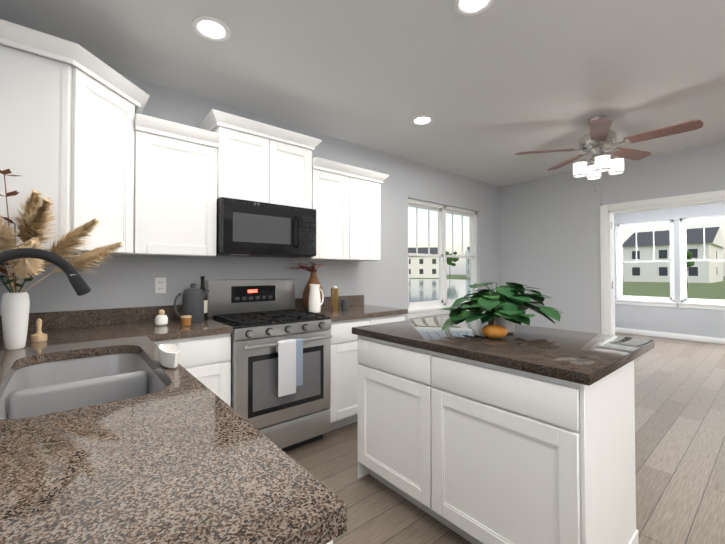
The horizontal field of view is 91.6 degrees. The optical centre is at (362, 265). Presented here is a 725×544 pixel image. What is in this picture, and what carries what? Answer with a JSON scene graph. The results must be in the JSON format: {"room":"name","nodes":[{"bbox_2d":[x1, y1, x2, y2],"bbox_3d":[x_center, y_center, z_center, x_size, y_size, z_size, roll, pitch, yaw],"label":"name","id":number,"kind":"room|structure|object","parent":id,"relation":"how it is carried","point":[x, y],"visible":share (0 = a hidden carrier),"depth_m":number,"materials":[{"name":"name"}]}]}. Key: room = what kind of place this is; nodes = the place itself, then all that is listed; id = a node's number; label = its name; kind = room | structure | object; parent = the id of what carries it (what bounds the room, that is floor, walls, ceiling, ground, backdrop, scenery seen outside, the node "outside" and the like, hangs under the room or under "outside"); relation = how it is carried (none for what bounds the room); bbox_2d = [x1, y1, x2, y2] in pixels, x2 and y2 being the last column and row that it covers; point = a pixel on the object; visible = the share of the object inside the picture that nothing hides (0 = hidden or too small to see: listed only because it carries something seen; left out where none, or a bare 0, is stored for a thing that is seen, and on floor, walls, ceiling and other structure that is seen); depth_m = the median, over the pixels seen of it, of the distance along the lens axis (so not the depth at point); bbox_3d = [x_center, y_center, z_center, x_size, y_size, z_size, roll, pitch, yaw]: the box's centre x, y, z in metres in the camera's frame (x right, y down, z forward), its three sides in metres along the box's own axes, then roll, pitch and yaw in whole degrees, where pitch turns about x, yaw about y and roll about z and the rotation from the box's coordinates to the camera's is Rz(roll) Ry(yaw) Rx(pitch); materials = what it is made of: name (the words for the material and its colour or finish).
{"room":"kitchen","nodes":[
{"label":"kitchen","id":0,"kind":"room"},
{"bbox_2d":[0,44,499,320],"bbox_3d":[-0.007,0.028,3.820,5.800,2.600,0.150,1,-1,-40],"label":"wall","id":1,"kind":"structure","parent":0,"point":[121,281],"depth_m":3.35,"materials":[{"name":"paint"}]},
{"bbox_2d":[0,23,159,255],"bbox_3d":[-1.612,-0.570,1.994,0.676,0.996,0.609,1,-1,-40],"label":"upper cabinet","id":2,"kind":"object","parent":1,"relation":"attached to","point":[77,147],"depth_m":1.77,"materials":[{"name":"white wood"}]},
{"bbox_2d":[155,277,165,293],"bbox_3d":[-1.443,0.141,2.518,0.070,0.114,0.008,1,-1,-40],"label":"electrical outlet","id":3,"kind":"object","parent":1,"relation":"attached to","point":[160,284],"visible":1,"depth_m":2.52,"materials":[{"name":"plastic"}]},
{"bbox_2d":[148,131,219,257],"bbox_3d":[-1.304,-0.445,2.426,0.488,0.760,0.336,1,-1,-40],"label":"upper cabinet","id":4,"kind":"object","parent":1,"relation":"attached to","point":[189,171],"depth_m":2.34,"materials":[{"name":"white wood"}]},
{"bbox_2d":[200,111,279,204],"bbox_3d":[-0.943,-0.763,2.732,0.449,0.586,0.336,1,-1,-40],"label":"upper cabinet","id":5,"kind":"object","parent":1,"relation":"attached to","point":[249,164],"depth_m":2.59,"materials":[{"name":"white wood"}]},
{"bbox_2d":[216,197,315,257],"bbox_3d":[-0.780,-0.271,2.777,0.754,0.390,0.463,1,-1,-40],"label":"microwave","id":6,"kind":"object","parent":5,"relation":"attached to","point":[246,228],"visible":0.98,"depth_m":2.59,"materials":[{"name":"metal"}]},
{"bbox_2d":[280,131,315,208],"bbox_3d":[-0.699,-0.759,2.935,0.449,0.586,0.336,1,-1,-40],"label":"upper cabinet","id":7,"kind":"object","parent":1,"relation":"attached to","point":[297,175],"depth_m":2.86,"materials":[{"name":"white wood"}]},
{"bbox_2d":[293,159,355,260],"bbox_3d":[-0.350,-0.472,3.221,0.456,0.840,0.336,1,-1,-40],"label":"upper cabinet","id":8,"kind":"object","parent":1,"relation":"attached to","point":[335,193],"depth_m":3.10,"materials":[{"name":"white wood"}]},
{"bbox_2d":[356,167,383,261],"bbox_3d":[-0.101,-0.468,3.429,0.456,0.840,0.336,1,-1,-40],"label":"upper cabinet","id":9,"kind":"object","parent":1,"relation":"attached to","point":[368,190],"depth_m":3.35,"materials":[{"name":"white wood"}]},
{"bbox_2d":[407,198,476,318],"bbox_3d":[1.091,-0.087,4.714,1.590,1.440,0.185,1,-1,-40],"label":"kitchen window","id":10,"kind":"structure","parent":1,"relation":"in","point":[424,308],"depth_m":4.70,"materials":[{"name":"white wood"}]},
{"bbox_2d":[0,0,724,186],"bbox_3d":[3.632,-1.348,2.287,9.400,0.100,7.800,1,-1,-40],"label":"ceiling","id":11,"kind":"structure","parent":0,"point":[495,87],"depth_m":2.30,"materials":[{"name":"paint"}]},
{"bbox_2d":[192,16,230,41],"bbox_3d":[-0.830,-1.298,1.940,0.196,0.010,0.196,1,-1,-40],"label":"recessed light","id":12,"kind":"object","parent":11,"relation":"in","point":[211,28],"visible":1,"depth_m":1.93,"materials":[{"name":"white plastic"}]},
{"bbox_2d":[411,115,432,124],"bbox_3d":[0.526,-1.279,3.108,0.196,0.010,0.196,1,-1,-40],"label":"recessed light","id":13,"kind":"object","parent":11,"relation":"in","point":[422,120],"visible":1,"depth_m":3.10,"materials":[{"name":"white plastic"}]},
{"bbox_2d":[454,0,493,15],"bbox_3d":[0.550,-1.302,1.736,0.196,0.010,0.196,1,-1,-40],"label":"recessed light","id":14,"kind":"object","parent":11,"relation":"in","point":[469,7],"visible":1,"depth_m":1.77,"materials":[{"name":"white plastic"}]},
{"bbox_2d":[515,115,703,205],"bbox_3d":[2.084,-0.904,3.029,1.278,0.763,1.229,1,-1,-40],"label":"ceiling fan","id":15,"kind":"object","parent":11,"relation":"hanging from","point":[598,140],"visible":1,"depth_m":2.98,"materials":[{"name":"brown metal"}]},
{"bbox_2d":[285,332,724,543],"bbox_3d":[3.632,1.352,2.241,9.400,0.100,7.800,1,-1,-40],"label":"floor","id":16,"kind":"structure","parent":0,"point":[679,390],"depth_m":2.30,"materials":[{"name":"brown wood"}]},
{"bbox_2d":[0,354,332,543],"bbox_3d":[-1.039,0.845,1.263,0.651,0.880,2.424,1,-1,-40],"label":"sink","id":17,"kind":"object","parent":16,"relation":"on","point":[46,388],"visible":0.21,"depth_m":1.34,"materials":[{"name":"silver metal"}]},
{"bbox_2d":[0,307,346,543],"bbox_3d":[-1.044,0.335,1.259,0.630,0.140,2.441,1,-1,-40],"label":"countertop","id":18,"kind":"structure","parent":17,"relation":"on","point":[184,456],"depth_m":0.62,"materials":[{"name":"stone"}]},
{"bbox_2d":[30,318,46,341],"bbox_3d":[-1.599,0.317,1.741,0.064,0.112,0.063,1,-1,-40],"label":"brush","id":19,"kind":"object","parent":18,"relation":"on","point":[39,336],"visible":1,"depth_m":1.73,"materials":[{"name":"brown wood"}]},
{"bbox_2d":[0,248,90,295],"bbox_3d":[-1.054,0.153,1.117,0.306,0.418,0.150,1,-1,-40],"label":"faucet","id":20,"kind":"object","parent":18,"relation":"on","point":[80,286],"visible":1,"depth_m":1.15,"materials":[{"name":"black metal"}]},
{"bbox_2d":[0,169,121,349],"bbox_3d":[-1.343,-0.015,1.546,0.511,0.768,0.397,1,-1,-40],"label":"pampas vase","id":21,"kind":"object","parent":18,"relation":"on","point":[15,305],"visible":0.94,"depth_m":1.53,"materials":[{"name":"white ceramic"}]},
{"bbox_2d":[158,344,179,367],"bbox_3d":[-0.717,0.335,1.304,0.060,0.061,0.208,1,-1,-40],"label":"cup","id":22,"kind":"object","parent":18,"relation":"on","point":[169,355],"visible":1,"depth_m":1.25,"materials":[{"name":"white ceramic"}]},
{"bbox_2d":[154,333,230,406],"bbox_3d":[-1.167,0.863,2.326,0.381,0.880,0.624,1,-1,-40],"label":"base cabinet","id":23,"kind":"object","parent":16,"relation":"on","point":[205,361],"depth_m":2.13,"materials":[{"name":"white wood"}]},
{"bbox_2d":[144,305,232,336],"bbox_3d":[-1.197,0.353,2.302,0.470,0.140,0.643,1,-1,-40],"label":"countertop","id":24,"kind":"structure","parent":23,"relation":"on","point":[208,327],"depth_m":2.29,"materials":[{"name":"stone"}]},
{"bbox_2d":[155,309,167,325],"bbox_3d":[-1.288,0.331,2.259,0.076,0.101,0.076,1,-1,-40],"label":"decorative jar","id":25,"kind":"object","parent":24,"relation":"on","point":[161,318],"visible":1,"depth_m":2.24,"materials":[{"name":"white ceramic"}]},
{"bbox_2d":[181,315,191,325],"bbox_3d":[-1.117,0.349,2.233,0.062,0.064,0.061,1,-1,-40],"label":"candle","id":26,"kind":"object","parent":24,"relation":"on","point":[186,320],"visible":0.98,"depth_m":2.21,"materials":[{"name":"orange wax"}]},
{"bbox_2d":[174,283,208,322],"bbox_3d":[-1.163,0.253,2.404,0.226,0.262,0.140,1,-1,-40],"label":"kettle","id":27,"kind":"object","parent":24,"relation":"on","point":[193,296],"visible":0.9,"depth_m":2.35,"materials":[{"name":"grey metal"}]},
{"bbox_2d":[200,276,207,319],"bbox_3d":[-1.141,0.230,2.514,0.067,0.312,0.067,1,-1,-40],"label":"decorative bottle","id":28,"kind":"object","parent":24,"relation":"on","point":[202,278],"visible":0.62,"depth_m":2.50,"materials":[{"name":"black glass"}]},
{"bbox_2d":[205,279,331,451],"bbox_3d":[-0.694,0.708,2.636,0.728,1.200,0.713,1,-1,-40],"label":"gas range","id":29,"kind":"object","parent":16,"relation":"on","point":[280,372],"visible":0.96,"depth_m":2.46,"materials":[{"name":"silver metal"}]},
{"bbox_2d":[330,317,377,430],"bbox_3d":[-0.266,0.876,3.077,0.485,0.880,0.624,1,-1,-40],"label":"base cabinet","id":30,"kind":"object","parent":16,"relation":"on","point":[344,344],"depth_m":2.79,"materials":[{"name":"white wood"}]},
{"bbox_2d":[295,295,407,321],"bbox_3d":[-0.119,0.368,3.200,0.859,0.140,0.643,1,-1,-40],"label":"countertop","id":31,"kind":"structure","parent":30,"relation":"on","point":[357,308],"depth_m":3.19,"materials":[{"name":"stone"}]},
{"bbox_2d":[287,262,323,310],"bbox_3d":[-0.445,0.181,3.000,0.357,0.425,0.404,1,-1,-40],"label":"vase","id":32,"kind":"object","parent":31,"relation":"on","point":[313,278],"visible":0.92,"depth_m":3.06,"materials":[{"name":"brown ceramic"}]},
{"bbox_2d":[308,284,323,312],"bbox_3d":[-0.393,0.274,2.961,0.160,0.238,0.104,1,-1,-40],"label":"pitcher","id":33,"kind":"object","parent":31,"relation":"on","point":[315,303],"visible":0.96,"depth_m":2.92,"materials":[{"name":"white ceramic"}]},
{"bbox_2d":[331,286,338,310],"bbox_3d":[-0.242,0.285,3.074,0.072,0.220,0.071,1,-1,-40],"label":"holder","id":34,"kind":"object","parent":31,"relation":"on","point":[334,298],"visible":1,"depth_m":3.04,"materials":[{"name":"gold ceramic"}]},
{"bbox_2d":[341,299,348,310],"bbox_3d":[-0.157,0.346,3.111,0.068,0.100,0.067,1,-1,-40],"label":"decorative canister","id":35,"kind":"object","parent":31,"relation":"on","point":[344,304],"visible":1,"depth_m":3.08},
{"bbox_2d":[358,335,413,503],"bbox_3d":[0.412,0.860,2.115,0.640,0.880,0.652,1,-1,-40],"label":"base cabinet","id":36,"kind":"object","parent":16,"relation":"on","point":[385,369],"depth_m":1.96,"materials":[{"name":"white wood"}]},
{"bbox_2d":[378,314,404,323],"bbox_3d":[0.004,0.880,3.302,0.488,0.880,0.624,1,-1,-40],"label":"base cabinet","id":37,"kind":"object","parent":16,"relation":"on","point":[393,318],"depth_m":3.12,"materials":[{"name":"white wood"}]},
{"bbox_2d":[414,347,638,543],"bbox_3d":[0.768,0.852,1.688,0.640,0.880,0.732,1,-1,-40],"label":"base cabinet","id":38,"kind":"object","parent":16,"relation":"on","point":[474,452],"depth_m":1.43,"materials":[{"name":"white wood"}]},
{"bbox_2d":[352,316,654,385],"bbox_3d":[0.700,0.397,1.972,0.920,0.040,1.295,1,-1,-40],"label":"countertop","id":39,"kind":"structure","parent":38,"relation":"on","point":[585,358],"depth_m":1.66,"materials":[{"name":"stone"}]},
{"bbox_2d":[482,319,507,337],"bbox_3d":[0.681,0.326,1.817,0.128,0.096,0.128,1,-1,-40],"label":"pumpkin","id":40,"kind":"object","parent":39,"relation":"on","point":[494,330],"visible":1,"depth_m":1.77,"materials":[{"name":"orange plant"}]},
{"bbox_2d":[441,282,562,333],"bbox_3d":[0.778,0.235,2.014,0.673,0.283,0.648,1,-1,-40],"label":"potted plant","id":41,"kind":"object","parent":39,"relation":"on","point":[506,306],"visible":1,"depth_m":1.90,"materials":[{"name":"plant"}]},
{"bbox_2d":[499,142,724,333],"bbox_3d":[4.516,0.011,2.805,0.150,2.600,7.200,1,-1,-40],"label":"wall","id":42,"kind":"structure","parent":0,"point":[550,236],"depth_m":4.72,"materials":[{"name":"paint"}]},
{"bbox_2d":[600,190,724,334],"bbox_3d":[3.811,0.273,3.646,0.186,2.105,2.270,1,-1,-40],"label":"door frame","id":43,"kind":"structure","parent":42,"relation":"attached to","point":[607,212],"depth_m":4.40,"materials":[{"name":"white wood"}]},
{"bbox_2d":[614,202,724,337],"bbox_3d":[7.137,0.053,5.282,0.150,2.600,7.650,1,-1,-40],"label":"wall","id":44,"kind":"structure","parent":0,"point":[697,322],"depth_m":6.65,"materials":[{"name":"paint"}]},
{"bbox_2d":[615,219,676,306],"bbox_3d":[5.642,-0.042,7.051,0.185,1.670,0.980,1,-1,-40],"label":"sunroom window","id":45,"kind":"structure","parent":44,"relation":"in","point":[650,301],"depth_m":7.00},
{"bbox_2d":[615,327,724,343],"bbox_3d":[7.121,1.301,5.149,0.016,0.100,7.500,1,-1,-40],"label":"baseboard","id":46,"kind":"structure","parent":44,"relation":"attached to","point":[676,336],"depth_m":6.65,"materials":[{"name":"white wood"}]},
{"bbox_2d":[678,215,724,309],"bbox_3d":[6.282,-0.055,6.283,0.185,1.670,0.980,1,-1,-40],"label":"sunroom window","id":47,"kind":"structure","parent":44,"relation":"in","point":[710,304],"depth_m":6.50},
{"label":"outside","id":48,"kind":"structure","parent":0,"visible":0},
{"bbox_2d":[409,274,724,299],"bbox_3d":[20.984,2.682,60.218,230.000,0.100,220.000,1,-1,-40],"label":"ground","id":49,"kind":"structure","parent":48,"point":[715,290],"depth_m":31.86,"materials":[{"name":"green plant"}]},
{"bbox_2d":[408,247,438,277],"bbox_3d":[14.332,-0.857,96.391,13.800,8.200,10.800,0,-1,8],"label":"house","id":50,"kind":"structure","parent":49,"relation":"on","point":[423,267],"depth_m":91.22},
{"bbox_2d":[409,279,470,301],"bbox_3d":[7.026,2.403,47.292,50.369,0.020,46.920,1,-1,-40],"label":"pond","id":51,"kind":"structure","parent":49,"relation":"on","point":[420,290],"depth_m":31.47,"materials":[{"name":"liquid"}]},
{"bbox_2d":[446,251,458,276],"bbox_3d":[27.154,-0.521,107.769,4.152,7.913,3.816,1,-1,-40],"label":"tree","id":52,"kind":"object","parent":49,"relation":"on","point":[449,261],"visible":0.81,"depth_m":107.38,"materials":[{"name":"green plant"}]},
{"bbox_2d":[465,247,470,277],"bbox_3d":[34.561,-0.924,92.419,13.800,8.200,10.800,0,-1,8],"label":"house","id":53,"kind":"structure","parent":49,"relation":"on","point":[468,270],"depth_m":93.52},
{"bbox_2d":[622,227,724,282],"bbox_3d":[52.097,-1.692,58.879,17.800,8.600,10.800,1,-1,-40],"label":"house","id":54,"kind":"structure","parent":49,"relation":"on","point":[704,271],"depth_m":54.37,"materials":[{"name":"white"}]},
{"bbox_2d":[686,251,694,288],"bbox_3d":[29.831,0.388,32.603,1.654,3.553,1.555,1,-1,-40],"label":"tree","id":55,"kind":"object","parent":49,"relation":"on","point":[689,264],"visible":0.38,"depth_m":32.09,"materials":[{"name":"green plant"}]}
]}

